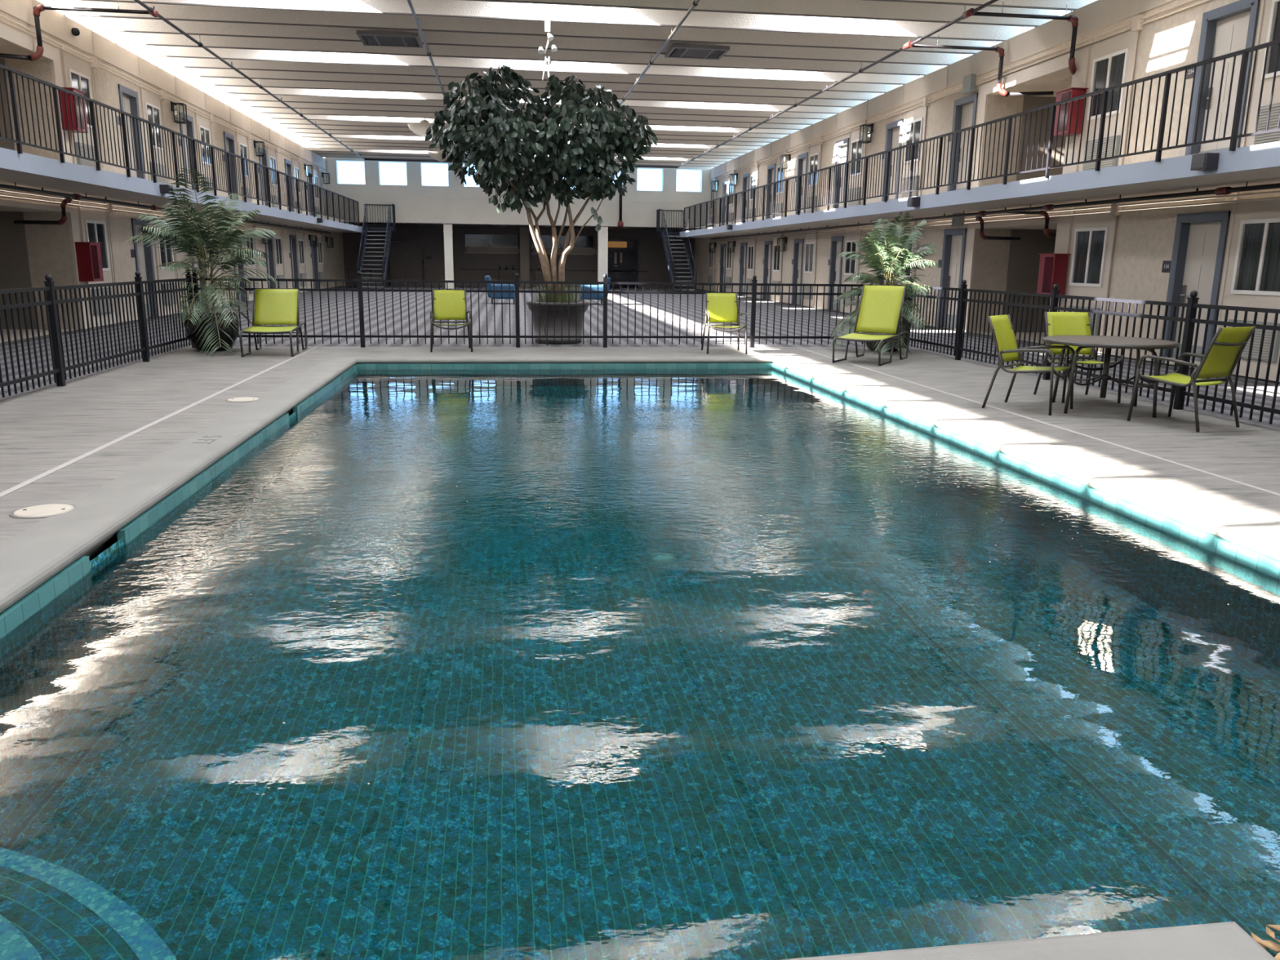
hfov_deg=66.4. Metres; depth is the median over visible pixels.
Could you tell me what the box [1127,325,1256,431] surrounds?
patio chair
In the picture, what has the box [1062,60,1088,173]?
pillar
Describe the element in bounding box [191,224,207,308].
door
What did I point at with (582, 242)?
window
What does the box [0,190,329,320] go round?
conduit
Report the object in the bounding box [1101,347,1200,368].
baseboard
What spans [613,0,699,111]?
pipe
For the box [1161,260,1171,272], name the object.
room sign
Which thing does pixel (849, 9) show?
ceiling beam
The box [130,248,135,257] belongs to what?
room sign
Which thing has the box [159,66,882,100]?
ceiling beam
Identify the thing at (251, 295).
trim
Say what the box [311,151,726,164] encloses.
ceiling beam
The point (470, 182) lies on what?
window
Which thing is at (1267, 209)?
trim
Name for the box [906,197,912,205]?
grille
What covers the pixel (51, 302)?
fence
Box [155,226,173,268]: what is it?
window
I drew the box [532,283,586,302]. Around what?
ornamental grass
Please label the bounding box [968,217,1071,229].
beam
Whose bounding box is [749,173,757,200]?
window
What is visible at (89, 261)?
upper cabinet
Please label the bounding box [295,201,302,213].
air conditioner
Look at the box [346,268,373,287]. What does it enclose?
console table
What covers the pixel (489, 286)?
armchair
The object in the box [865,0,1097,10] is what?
ceiling beam
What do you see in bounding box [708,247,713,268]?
window
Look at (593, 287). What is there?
armchair
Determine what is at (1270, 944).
leaf litter
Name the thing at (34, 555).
pool coping
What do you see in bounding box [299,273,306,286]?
air conditioner
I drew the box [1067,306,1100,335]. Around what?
air conditioner
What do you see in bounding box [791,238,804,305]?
door
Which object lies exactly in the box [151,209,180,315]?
trim
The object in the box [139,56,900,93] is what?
ceiling beam
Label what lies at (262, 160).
door
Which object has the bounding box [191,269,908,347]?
fence
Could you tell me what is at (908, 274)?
window
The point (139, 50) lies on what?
ceiling beam
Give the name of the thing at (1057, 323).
patio chair
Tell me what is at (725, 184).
door
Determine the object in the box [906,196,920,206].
speaker
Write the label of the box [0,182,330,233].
pipe
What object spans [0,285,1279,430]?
fence
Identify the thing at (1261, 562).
pool edge
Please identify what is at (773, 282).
air conditioner
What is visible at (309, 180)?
door
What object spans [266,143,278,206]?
trim
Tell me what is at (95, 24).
skylight
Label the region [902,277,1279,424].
fence
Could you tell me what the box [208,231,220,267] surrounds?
window
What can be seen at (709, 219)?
balcony railing
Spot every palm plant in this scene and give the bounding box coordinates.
[124,168,278,355]
[829,211,939,355]
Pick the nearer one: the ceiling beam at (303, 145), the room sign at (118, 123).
the room sign at (118, 123)
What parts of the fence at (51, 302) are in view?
picket panel, post, picket panel, post, picket panel, post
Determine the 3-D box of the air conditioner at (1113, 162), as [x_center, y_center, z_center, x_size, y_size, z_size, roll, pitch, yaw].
[7.484,-5.295,15.887,0.074,0.480,0.880,-1,13,-8]
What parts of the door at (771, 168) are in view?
panel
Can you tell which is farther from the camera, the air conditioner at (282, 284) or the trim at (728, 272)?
the trim at (728, 272)
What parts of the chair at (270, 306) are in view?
leg, rail, leg, seat, backrest, leg, rail, rail, leg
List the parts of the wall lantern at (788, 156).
glass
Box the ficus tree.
[425,64,657,302]
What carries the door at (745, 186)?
in the wall at (1144, 238)
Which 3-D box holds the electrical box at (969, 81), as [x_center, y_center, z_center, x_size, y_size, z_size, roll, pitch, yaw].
[6.787,-8.167,20.157,0.118,0.330,0.350,-1,13,-8]
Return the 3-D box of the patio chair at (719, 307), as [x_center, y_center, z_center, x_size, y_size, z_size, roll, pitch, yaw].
[1.319,-2.460,15.325,0.633,0.909,0.744,0,13,-5]
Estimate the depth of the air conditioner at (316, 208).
41.17 m
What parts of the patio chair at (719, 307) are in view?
leg, rail, armrest, leg, backrest, seat, leg, rail, armrest, leg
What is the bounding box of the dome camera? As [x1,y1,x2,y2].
[71,27,79,35]
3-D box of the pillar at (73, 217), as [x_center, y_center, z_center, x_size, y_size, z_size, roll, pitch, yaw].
[-10.476,-3.891,18.257,0.050,2.115,0.300,-1,13,-8]
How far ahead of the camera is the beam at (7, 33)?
16.32 m
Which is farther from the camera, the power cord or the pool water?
the power cord
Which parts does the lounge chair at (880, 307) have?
leg, rail, leg, seat, backrest, leg, rail, rail, leg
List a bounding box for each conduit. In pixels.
[0,13,324,212]
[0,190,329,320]
[709,190,1279,350]
[711,0,1208,216]
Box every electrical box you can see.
[951,213,964,226]
[962,73,976,93]
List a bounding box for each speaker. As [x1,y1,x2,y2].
[159,184,173,193]
[316,217,323,222]
[726,224,733,230]
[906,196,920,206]
[1190,152,1219,170]
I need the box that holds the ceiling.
[342,221,704,230]
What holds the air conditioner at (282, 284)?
attached to the wall at (49, 246)
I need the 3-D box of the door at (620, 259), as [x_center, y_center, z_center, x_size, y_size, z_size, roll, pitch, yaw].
[-0.904,-11.081,50.088,1.620,2.440,0.050,-1,13,-8]
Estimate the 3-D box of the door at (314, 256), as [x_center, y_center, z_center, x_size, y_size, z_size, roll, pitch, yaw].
[-13.664,-9.035,40.872,0.183,2.140,1.040,-1,13,-8]
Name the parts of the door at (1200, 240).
lock plate, kick plate, panel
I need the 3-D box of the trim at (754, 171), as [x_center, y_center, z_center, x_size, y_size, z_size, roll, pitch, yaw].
[4.436,-11.111,38.275,0.035,2.400,1.284,-1,13,-8]
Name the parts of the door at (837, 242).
kick plate, panel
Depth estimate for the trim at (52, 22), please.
21.34 m
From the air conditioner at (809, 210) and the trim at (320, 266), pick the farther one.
the trim at (320, 266)
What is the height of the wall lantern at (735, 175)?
0.480 m
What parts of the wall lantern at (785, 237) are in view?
glass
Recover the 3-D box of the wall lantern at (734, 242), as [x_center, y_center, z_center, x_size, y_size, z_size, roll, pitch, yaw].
[3.890,-9.914,41.529,0.300,0.480,0.240,-1,13,-8]
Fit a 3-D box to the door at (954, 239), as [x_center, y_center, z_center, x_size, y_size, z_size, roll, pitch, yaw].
[6.880,-4.389,21.388,0.183,2.140,1.040,-1,13,-8]
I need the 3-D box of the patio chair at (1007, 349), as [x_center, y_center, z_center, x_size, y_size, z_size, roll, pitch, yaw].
[3.852,-1.159,9.688,0.744,0.909,0.633,12,17,40]
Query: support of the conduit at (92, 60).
attached to the wall at (49, 246)
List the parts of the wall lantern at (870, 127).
glass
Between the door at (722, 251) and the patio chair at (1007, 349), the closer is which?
the patio chair at (1007, 349)
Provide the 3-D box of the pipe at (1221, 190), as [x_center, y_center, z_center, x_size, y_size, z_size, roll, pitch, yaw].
[7.523,-4.473,16.829,1.250,0.567,56.500,-1,13,-8]
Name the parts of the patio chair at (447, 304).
leg, leg, rail, backrest, seat, rail, leg, leg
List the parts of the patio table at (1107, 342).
leg, leg, leg, leg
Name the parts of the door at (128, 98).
panel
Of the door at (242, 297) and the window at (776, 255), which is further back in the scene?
the window at (776, 255)
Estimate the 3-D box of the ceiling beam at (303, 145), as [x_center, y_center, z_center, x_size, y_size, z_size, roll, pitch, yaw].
[-4.732,-13.718,40.275,18.310,0.520,0.051,-1,13,-8]
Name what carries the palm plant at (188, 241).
in the plant pot at (233, 331)
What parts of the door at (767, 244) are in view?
panel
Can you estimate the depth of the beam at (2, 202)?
16.53 m
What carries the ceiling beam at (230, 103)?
attached to the ceiling
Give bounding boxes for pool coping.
[0,355,1279,959]
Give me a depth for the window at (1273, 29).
12.32 m
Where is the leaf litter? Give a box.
[1250,924,1279,959]
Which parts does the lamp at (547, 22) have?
arm, stay rod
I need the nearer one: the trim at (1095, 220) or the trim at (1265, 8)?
the trim at (1265, 8)
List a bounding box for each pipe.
[0,0,364,159]
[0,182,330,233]
[364,158,678,226]
[407,0,467,154]
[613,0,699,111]
[679,0,1078,167]
[711,182,1279,239]
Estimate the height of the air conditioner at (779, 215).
0.480 m
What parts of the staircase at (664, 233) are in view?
handrail, landing railing, handrail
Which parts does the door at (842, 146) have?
panel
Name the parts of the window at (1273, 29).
sash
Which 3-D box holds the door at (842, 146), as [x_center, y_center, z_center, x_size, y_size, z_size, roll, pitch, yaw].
[5.882,-8.717,28.312,0.183,2.140,1.040,-1,13,-8]
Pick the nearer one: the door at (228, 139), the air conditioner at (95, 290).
the air conditioner at (95, 290)
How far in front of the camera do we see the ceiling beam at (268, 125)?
33.77 m
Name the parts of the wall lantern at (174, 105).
glass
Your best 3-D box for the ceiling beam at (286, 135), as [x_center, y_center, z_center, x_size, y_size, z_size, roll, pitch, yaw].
[-4.244,-12.911,36.717,18.310,0.520,0.051,-1,13,-8]
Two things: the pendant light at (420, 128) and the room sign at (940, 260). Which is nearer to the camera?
the room sign at (940, 260)
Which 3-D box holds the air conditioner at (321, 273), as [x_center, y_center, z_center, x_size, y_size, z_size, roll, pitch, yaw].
[-13.711,-8.711,42.118,0.074,0.480,0.880,-1,13,-8]
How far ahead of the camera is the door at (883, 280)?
25.45 m
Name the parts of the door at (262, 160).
panel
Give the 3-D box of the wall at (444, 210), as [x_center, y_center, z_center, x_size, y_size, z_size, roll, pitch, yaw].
[-5.391,-13.458,45.255,17.590,3.230,0.220,-1,13,-8]
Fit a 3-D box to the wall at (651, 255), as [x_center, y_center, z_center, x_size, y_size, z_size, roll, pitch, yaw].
[-5.905,-11.260,49.397,17.590,2.970,0.001,-1,13,-8]
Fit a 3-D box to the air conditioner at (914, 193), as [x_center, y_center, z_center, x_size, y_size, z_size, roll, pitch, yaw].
[6.457,-6.995,23.378,0.074,0.480,0.880,-1,13,-8]
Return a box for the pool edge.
[771,363,1279,579]
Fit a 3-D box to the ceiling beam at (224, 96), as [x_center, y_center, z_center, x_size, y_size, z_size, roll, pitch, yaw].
[-3.105,-11.028,28.415,18.310,0.520,0.051,-1,13,-8]
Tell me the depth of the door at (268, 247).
33.45 m
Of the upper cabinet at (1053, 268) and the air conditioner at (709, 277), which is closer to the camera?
the upper cabinet at (1053, 268)
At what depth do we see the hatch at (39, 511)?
5.39 m
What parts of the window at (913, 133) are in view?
sash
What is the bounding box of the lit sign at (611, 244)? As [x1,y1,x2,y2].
[608,241,626,247]
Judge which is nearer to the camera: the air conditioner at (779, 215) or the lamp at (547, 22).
the lamp at (547, 22)
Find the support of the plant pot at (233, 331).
on the deck
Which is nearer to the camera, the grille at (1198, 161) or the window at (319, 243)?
the grille at (1198, 161)
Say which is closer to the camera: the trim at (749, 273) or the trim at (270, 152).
the trim at (270, 152)
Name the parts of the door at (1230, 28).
lock plate, kick plate, panel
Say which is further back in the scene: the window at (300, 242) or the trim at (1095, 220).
the window at (300, 242)
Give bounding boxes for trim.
[0,0,326,169]
[0,346,317,497]
[0,364,358,639]
[32,0,322,163]
[60,43,102,169]
[77,200,118,327]
[138,82,168,184]
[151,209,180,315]
[194,109,213,191]
[204,218,225,307]
[235,128,252,202]
[242,221,257,301]
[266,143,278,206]
[271,225,285,288]
[291,155,302,212]
[295,228,306,293]
[311,165,319,207]
[315,231,324,288]
[357,363,772,369]
[707,239,715,291]
[709,180,716,226]
[710,0,1174,178]
[714,0,1167,177]
[724,238,733,292]
[728,174,735,223]
[745,235,755,297]
[747,166,759,221]
[770,234,783,302]
[775,155,786,216]
[795,346,1279,496]
[800,231,817,307]
[805,142,822,213]
[840,227,861,313]
[846,128,867,206]
[893,225,919,323]
[898,106,927,198]
[1062,206,1117,353]
[1076,31,1138,172]
[1216,191,1279,382]
[1240,0,1279,146]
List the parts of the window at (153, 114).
sash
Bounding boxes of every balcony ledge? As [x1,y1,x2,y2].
[0,147,363,232]
[675,141,1279,238]
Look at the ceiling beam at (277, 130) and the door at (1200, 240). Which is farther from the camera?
the ceiling beam at (277, 130)
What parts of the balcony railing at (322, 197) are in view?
baluster panel, post, baluster panel, post, baluster panel, post, baluster panel, post, baluster panel, post, baluster panel, post, baluster panel, post, baluster panel, post, baluster panel, post, baluster panel, post, baluster panel, post, baluster panel, post, baluster panel, post, baluster panel, post, baluster panel, post, baluster panel, post, baluster panel, post, baluster panel, post, baluster panel, post, baluster panel, post, baluster panel, post, baluster panel, post, baluster panel, post, baluster panel, post, baluster panel, post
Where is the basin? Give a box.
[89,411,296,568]
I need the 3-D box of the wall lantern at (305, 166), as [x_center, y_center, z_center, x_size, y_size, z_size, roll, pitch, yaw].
[-13.292,-12.421,39.223,0.300,0.480,0.240,-1,13,-8]
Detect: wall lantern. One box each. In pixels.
[170,101,187,124]
[253,140,266,156]
[260,229,271,244]
[304,164,313,177]
[308,234,317,246]
[321,172,330,183]
[325,236,333,248]
[708,242,716,253]
[711,180,718,191]
[727,240,735,252]
[729,173,737,185]
[776,236,786,251]
[780,153,791,168]
[858,123,873,143]
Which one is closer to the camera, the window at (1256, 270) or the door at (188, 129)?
the window at (1256, 270)
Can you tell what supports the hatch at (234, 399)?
on the deck
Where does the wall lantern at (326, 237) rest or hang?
attached to the wall at (49, 246)
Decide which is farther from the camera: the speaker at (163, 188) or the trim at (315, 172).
the trim at (315, 172)
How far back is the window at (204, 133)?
26.05 m
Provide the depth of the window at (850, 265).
27.55 m
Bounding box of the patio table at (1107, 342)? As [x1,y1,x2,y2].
[1042,335,1179,417]
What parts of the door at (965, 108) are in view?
lock plate, panel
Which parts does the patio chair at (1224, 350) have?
leg, armrest, leg, rail, seat, armrest, leg, rail, backrest, leg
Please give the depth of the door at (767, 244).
36.69 m
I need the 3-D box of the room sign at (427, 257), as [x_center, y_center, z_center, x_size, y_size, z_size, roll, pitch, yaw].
[-10.511,-11.092,48.778,0.330,0.160,0.030,-1,13,-8]
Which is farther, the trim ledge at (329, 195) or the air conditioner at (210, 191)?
the trim ledge at (329, 195)
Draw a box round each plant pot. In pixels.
[183,310,239,351]
[866,325,906,351]
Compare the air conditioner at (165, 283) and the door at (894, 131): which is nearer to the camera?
the air conditioner at (165, 283)
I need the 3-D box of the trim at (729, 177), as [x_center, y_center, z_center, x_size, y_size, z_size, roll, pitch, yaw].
[3.922,-11.961,42.020,0.035,2.400,1.284,-1,13,-8]
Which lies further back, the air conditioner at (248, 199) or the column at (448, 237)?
the column at (448, 237)
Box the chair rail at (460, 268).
[459,268,648,271]
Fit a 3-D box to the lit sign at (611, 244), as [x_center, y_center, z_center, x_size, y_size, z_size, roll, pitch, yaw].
[-1.249,-11.986,49.763,1.160,0.300,0.070,-1,13,-8]
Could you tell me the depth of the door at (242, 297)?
29.66 m
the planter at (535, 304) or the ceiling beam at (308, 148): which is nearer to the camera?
the planter at (535, 304)
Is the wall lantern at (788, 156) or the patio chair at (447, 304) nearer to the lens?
the patio chair at (447, 304)
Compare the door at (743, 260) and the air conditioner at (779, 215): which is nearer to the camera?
the air conditioner at (779, 215)
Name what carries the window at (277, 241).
in the wall at (49, 246)
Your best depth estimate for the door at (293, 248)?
37.20 m
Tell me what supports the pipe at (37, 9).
hanging from the ceiling beam
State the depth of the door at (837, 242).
29.15 m
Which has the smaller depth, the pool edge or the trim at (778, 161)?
the pool edge
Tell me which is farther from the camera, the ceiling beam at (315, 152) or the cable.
the ceiling beam at (315, 152)
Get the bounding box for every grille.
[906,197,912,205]
[1191,154,1205,168]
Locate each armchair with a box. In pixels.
[484,275,515,303]
[578,276,610,303]
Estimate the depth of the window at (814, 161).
30.67 m
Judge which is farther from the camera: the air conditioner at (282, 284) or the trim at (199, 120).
the air conditioner at (282, 284)
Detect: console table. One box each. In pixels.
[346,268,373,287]
[497,269,518,284]
[533,270,545,288]
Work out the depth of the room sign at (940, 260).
21.93 m
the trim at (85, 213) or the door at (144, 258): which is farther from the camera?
the door at (144, 258)
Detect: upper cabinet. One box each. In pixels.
[57,87,88,133]
[74,241,103,281]
[1036,253,1071,294]
[1053,87,1088,137]
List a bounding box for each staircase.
[356,203,395,288]
[656,208,697,291]
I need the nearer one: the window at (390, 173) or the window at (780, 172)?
the window at (780, 172)
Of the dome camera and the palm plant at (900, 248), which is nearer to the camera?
the palm plant at (900, 248)
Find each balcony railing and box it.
[0,63,359,226]
[683,39,1279,231]
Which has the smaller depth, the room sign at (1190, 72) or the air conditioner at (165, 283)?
the room sign at (1190, 72)
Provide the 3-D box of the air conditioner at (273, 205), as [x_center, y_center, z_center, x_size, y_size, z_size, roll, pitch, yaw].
[-12.633,-9.607,33.910,0.074,0.480,0.880,-1,13,-8]
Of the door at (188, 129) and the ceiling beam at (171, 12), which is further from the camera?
the door at (188, 129)
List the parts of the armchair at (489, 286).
backrest, armrest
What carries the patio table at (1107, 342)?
on the deck
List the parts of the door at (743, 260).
panel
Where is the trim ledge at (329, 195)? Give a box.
[328,195,710,203]
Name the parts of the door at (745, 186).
panel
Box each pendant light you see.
[407,117,440,137]
[427,147,449,161]
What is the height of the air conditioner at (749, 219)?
0.480 m
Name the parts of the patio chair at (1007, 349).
leg, backrest, leg, rail, armrest, seat, rail, armrest, leg, leg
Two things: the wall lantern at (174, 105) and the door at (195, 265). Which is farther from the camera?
the door at (195, 265)
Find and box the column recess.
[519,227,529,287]
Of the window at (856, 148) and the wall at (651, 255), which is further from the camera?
the wall at (651, 255)
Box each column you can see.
[443,223,453,288]
[597,226,608,285]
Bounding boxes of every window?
[67,68,92,128]
[84,219,110,271]
[144,101,163,151]
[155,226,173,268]
[198,124,212,165]
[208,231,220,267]
[238,142,248,177]
[244,236,255,266]
[268,155,277,186]
[274,237,283,265]
[293,165,300,193]
[297,239,305,264]
[313,174,319,198]
[317,240,323,263]
[337,160,364,184]
[378,161,407,185]
[421,162,448,186]
[462,164,487,186]
[465,234,519,253]
[531,235,597,254]
[636,168,662,191]
[675,168,701,191]
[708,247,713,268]
[710,187,715,209]
[726,246,732,269]
[728,181,734,205]
[746,245,754,270]
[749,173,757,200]
[772,244,781,271]
[775,164,785,194]
[804,242,815,273]
[808,152,819,186]
[844,240,857,275]
[849,137,864,177]
[896,237,915,277]
[903,117,923,164]
[1069,226,1109,287]
[1086,48,1129,120]
[1230,217,1279,295]
[1261,0,1279,79]
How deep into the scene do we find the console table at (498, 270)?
48.29 m
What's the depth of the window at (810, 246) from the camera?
31.25 m
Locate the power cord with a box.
[544,320,548,345]
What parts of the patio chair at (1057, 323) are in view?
leg, rail, armrest, leg, backrest, seat, leg, rail, leg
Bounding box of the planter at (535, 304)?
[526,300,589,344]
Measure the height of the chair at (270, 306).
0.908 m
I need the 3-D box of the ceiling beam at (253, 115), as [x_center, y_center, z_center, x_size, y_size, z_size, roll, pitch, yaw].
[-3.593,-11.835,31.973,18.310,0.520,0.051,-1,13,-8]
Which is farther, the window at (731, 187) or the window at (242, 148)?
the window at (731, 187)
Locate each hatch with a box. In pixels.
[8,503,75,518]
[225,397,260,402]
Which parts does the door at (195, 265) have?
panel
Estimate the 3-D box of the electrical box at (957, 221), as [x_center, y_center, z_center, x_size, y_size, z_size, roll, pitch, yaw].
[6.754,-5.543,20.748,0.118,0.330,0.350,-1,13,-8]
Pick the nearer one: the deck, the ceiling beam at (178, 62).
the deck
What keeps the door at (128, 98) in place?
in the wall at (49, 246)
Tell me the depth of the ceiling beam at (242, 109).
30.32 m
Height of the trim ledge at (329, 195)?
0.030 m
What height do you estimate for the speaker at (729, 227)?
0.176 m
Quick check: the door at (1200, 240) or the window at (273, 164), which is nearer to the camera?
the door at (1200, 240)
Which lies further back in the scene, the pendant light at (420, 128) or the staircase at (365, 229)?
the staircase at (365, 229)
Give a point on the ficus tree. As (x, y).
(589, 150)
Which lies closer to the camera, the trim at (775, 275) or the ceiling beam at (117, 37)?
the ceiling beam at (117, 37)
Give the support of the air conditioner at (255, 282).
attached to the wall at (49, 246)
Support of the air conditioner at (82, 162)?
attached to the wall at (49, 246)
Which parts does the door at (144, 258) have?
panel, kick plate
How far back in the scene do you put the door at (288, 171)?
36.54 m
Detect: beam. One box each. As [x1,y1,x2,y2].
[0,22,60,62]
[0,199,77,213]
[39,0,993,54]
[94,31,942,75]
[117,44,919,84]
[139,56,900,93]
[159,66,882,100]
[175,75,866,107]
[191,84,849,113]
[206,93,836,119]
[217,99,823,124]
[230,106,810,129]
[242,112,799,134]
[252,118,788,138]
[261,123,778,142]
[270,128,769,146]
[277,132,762,150]
[286,137,752,153]
[292,140,745,155]
[299,144,739,159]
[306,147,732,161]
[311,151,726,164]
[317,154,719,167]
[464,0,1058,26]
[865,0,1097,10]
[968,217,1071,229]
[979,45,1089,97]
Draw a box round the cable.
[542,56,546,80]
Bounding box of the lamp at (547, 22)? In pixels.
[537,19,557,65]
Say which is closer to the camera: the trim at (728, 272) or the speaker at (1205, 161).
the speaker at (1205, 161)
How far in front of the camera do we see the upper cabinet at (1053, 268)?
16.93 m
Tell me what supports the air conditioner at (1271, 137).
attached to the wall at (1144, 238)
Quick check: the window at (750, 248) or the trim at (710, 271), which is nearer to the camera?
the window at (750, 248)
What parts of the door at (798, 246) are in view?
kick plate, panel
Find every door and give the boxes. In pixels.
[117,84,146,179]
[131,217,157,316]
[178,111,195,190]
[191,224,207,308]
[223,131,239,199]
[231,229,246,302]
[257,146,268,205]
[264,232,275,288]
[284,159,294,211]
[288,235,299,288]
[306,168,313,216]
[311,237,319,288]
[386,240,424,286]
[607,239,638,288]
[719,244,726,292]
[720,180,728,225]
[738,242,746,296]
[741,173,749,222]
[762,240,773,300]
[765,163,775,218]
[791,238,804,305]
[795,152,808,214]
[827,235,844,311]
[832,137,849,208]
[876,232,894,284]
[881,119,903,201]
[936,227,967,329]
[946,93,977,191]
[1158,210,1231,363]
[1185,0,1260,155]
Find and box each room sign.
[117,115,122,125]
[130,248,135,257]
[426,256,432,259]
[937,259,942,267]
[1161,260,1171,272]
[1186,67,1194,79]
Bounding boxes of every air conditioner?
[75,142,96,168]
[90,288,114,314]
[149,162,167,183]
[162,283,177,305]
[201,176,213,194]
[213,280,222,296]
[241,186,251,202]
[248,276,257,293]
[271,195,279,208]
[276,275,284,288]
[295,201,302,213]
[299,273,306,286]
[315,206,320,217]
[318,271,324,284]
[707,275,713,285]
[725,276,731,288]
[728,213,733,224]
[746,278,753,291]
[748,208,755,221]
[771,280,780,292]
[774,202,783,217]
[803,283,813,299]
[806,195,817,213]
[841,286,855,305]
[847,186,861,206]
[901,175,919,198]
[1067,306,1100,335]
[1082,135,1120,170]
[1227,319,1279,361]
[1253,102,1279,145]
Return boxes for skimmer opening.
[85,543,104,555]
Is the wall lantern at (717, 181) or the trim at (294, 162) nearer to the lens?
the trim at (294, 162)
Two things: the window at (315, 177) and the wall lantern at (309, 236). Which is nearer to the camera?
the wall lantern at (309, 236)
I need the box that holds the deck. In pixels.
[0,346,1279,543]
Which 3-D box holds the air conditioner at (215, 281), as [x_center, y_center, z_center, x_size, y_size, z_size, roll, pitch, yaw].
[-11.621,-5.256,26.884,0.074,0.480,0.880,-1,13,-8]
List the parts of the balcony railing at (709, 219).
post, baluster panel, post, baluster panel, post, baluster panel, post, baluster panel, post, baluster panel, post, baluster panel, post, baluster panel, post, baluster panel, post, baluster panel, post, baluster panel, post, baluster panel, post, baluster panel, post, baluster panel, post, baluster panel, post, baluster panel, post, baluster panel, post, baluster panel, post, baluster panel, post, baluster panel, post, baluster panel, post, baluster panel, post, baluster panel, post, baluster panel, post, baluster panel, post, baluster panel, post, baluster panel, post, baluster panel, post, baluster panel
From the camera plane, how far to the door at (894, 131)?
24.72 m
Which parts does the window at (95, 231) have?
sash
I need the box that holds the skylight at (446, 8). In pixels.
[78,0,1024,41]
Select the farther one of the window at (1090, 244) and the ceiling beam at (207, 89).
the ceiling beam at (207, 89)
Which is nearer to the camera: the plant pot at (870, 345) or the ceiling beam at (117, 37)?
the plant pot at (870, 345)
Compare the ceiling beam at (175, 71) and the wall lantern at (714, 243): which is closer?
the ceiling beam at (175, 71)
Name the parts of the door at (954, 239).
lock plate, kick plate, panel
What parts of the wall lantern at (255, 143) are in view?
glass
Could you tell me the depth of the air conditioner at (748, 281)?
38.86 m
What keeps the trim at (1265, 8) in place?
attached to the wall at (1144, 238)
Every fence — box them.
[0,270,194,397]
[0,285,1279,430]
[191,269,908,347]
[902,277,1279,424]
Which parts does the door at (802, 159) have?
panel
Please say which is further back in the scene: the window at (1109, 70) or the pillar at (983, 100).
the pillar at (983, 100)
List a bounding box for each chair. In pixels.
[239,288,306,356]
[430,289,472,351]
[701,293,747,354]
[831,284,909,365]
[982,314,1075,415]
[1033,311,1124,403]
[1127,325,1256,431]
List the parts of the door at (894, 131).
panel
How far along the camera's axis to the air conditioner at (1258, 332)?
12.51 m
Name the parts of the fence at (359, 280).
post, picket panel, post, picket panel, post, picket panel, post, picket panel, post, picket panel, post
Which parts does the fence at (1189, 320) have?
post, picket panel, post, picket panel, post, picket panel, post, picket panel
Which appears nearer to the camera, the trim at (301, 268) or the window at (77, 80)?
the window at (77, 80)
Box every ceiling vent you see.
[355,30,422,48]
[664,43,729,59]
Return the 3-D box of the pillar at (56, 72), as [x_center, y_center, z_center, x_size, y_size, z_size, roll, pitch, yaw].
[-10.444,-6.474,17.676,0.050,2.030,0.300,-1,13,-8]
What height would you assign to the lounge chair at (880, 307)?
1.075 m
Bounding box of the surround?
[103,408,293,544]
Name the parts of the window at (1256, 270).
sash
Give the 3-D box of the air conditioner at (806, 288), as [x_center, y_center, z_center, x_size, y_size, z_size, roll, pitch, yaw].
[5.396,-6.070,31.460,0.074,0.480,0.880,-1,13,-8]
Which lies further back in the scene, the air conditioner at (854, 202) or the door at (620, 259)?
the door at (620, 259)
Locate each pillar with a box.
[50,60,71,163]
[67,212,89,328]
[964,228,977,332]
[971,94,988,187]
[1045,222,1071,344]
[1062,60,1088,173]
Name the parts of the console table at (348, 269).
leg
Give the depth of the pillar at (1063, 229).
17.03 m
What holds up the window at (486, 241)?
in the wall at (651, 255)
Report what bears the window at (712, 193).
in the wall at (1144, 238)
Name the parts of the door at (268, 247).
panel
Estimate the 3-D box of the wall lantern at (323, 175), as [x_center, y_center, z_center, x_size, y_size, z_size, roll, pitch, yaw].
[-13.809,-13.276,42.993,0.300,0.480,0.240,-1,13,-8]
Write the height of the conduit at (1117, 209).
2.330 m
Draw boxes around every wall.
[0,10,345,342]
[0,58,36,328]
[324,156,711,228]
[342,225,694,288]
[693,0,1279,355]
[1004,96,1066,332]
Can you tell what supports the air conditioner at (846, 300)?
attached to the wall at (1144, 238)
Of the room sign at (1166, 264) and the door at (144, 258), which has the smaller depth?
the room sign at (1166, 264)
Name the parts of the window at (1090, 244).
sash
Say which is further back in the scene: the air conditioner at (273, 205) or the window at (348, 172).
the window at (348, 172)
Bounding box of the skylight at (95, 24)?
[68,15,966,65]
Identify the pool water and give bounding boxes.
[0,368,1279,959]
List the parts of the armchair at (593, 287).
armrest, backrest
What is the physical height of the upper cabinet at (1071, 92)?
0.715 m
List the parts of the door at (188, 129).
panel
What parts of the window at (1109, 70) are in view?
sash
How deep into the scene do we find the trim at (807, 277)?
31.48 m

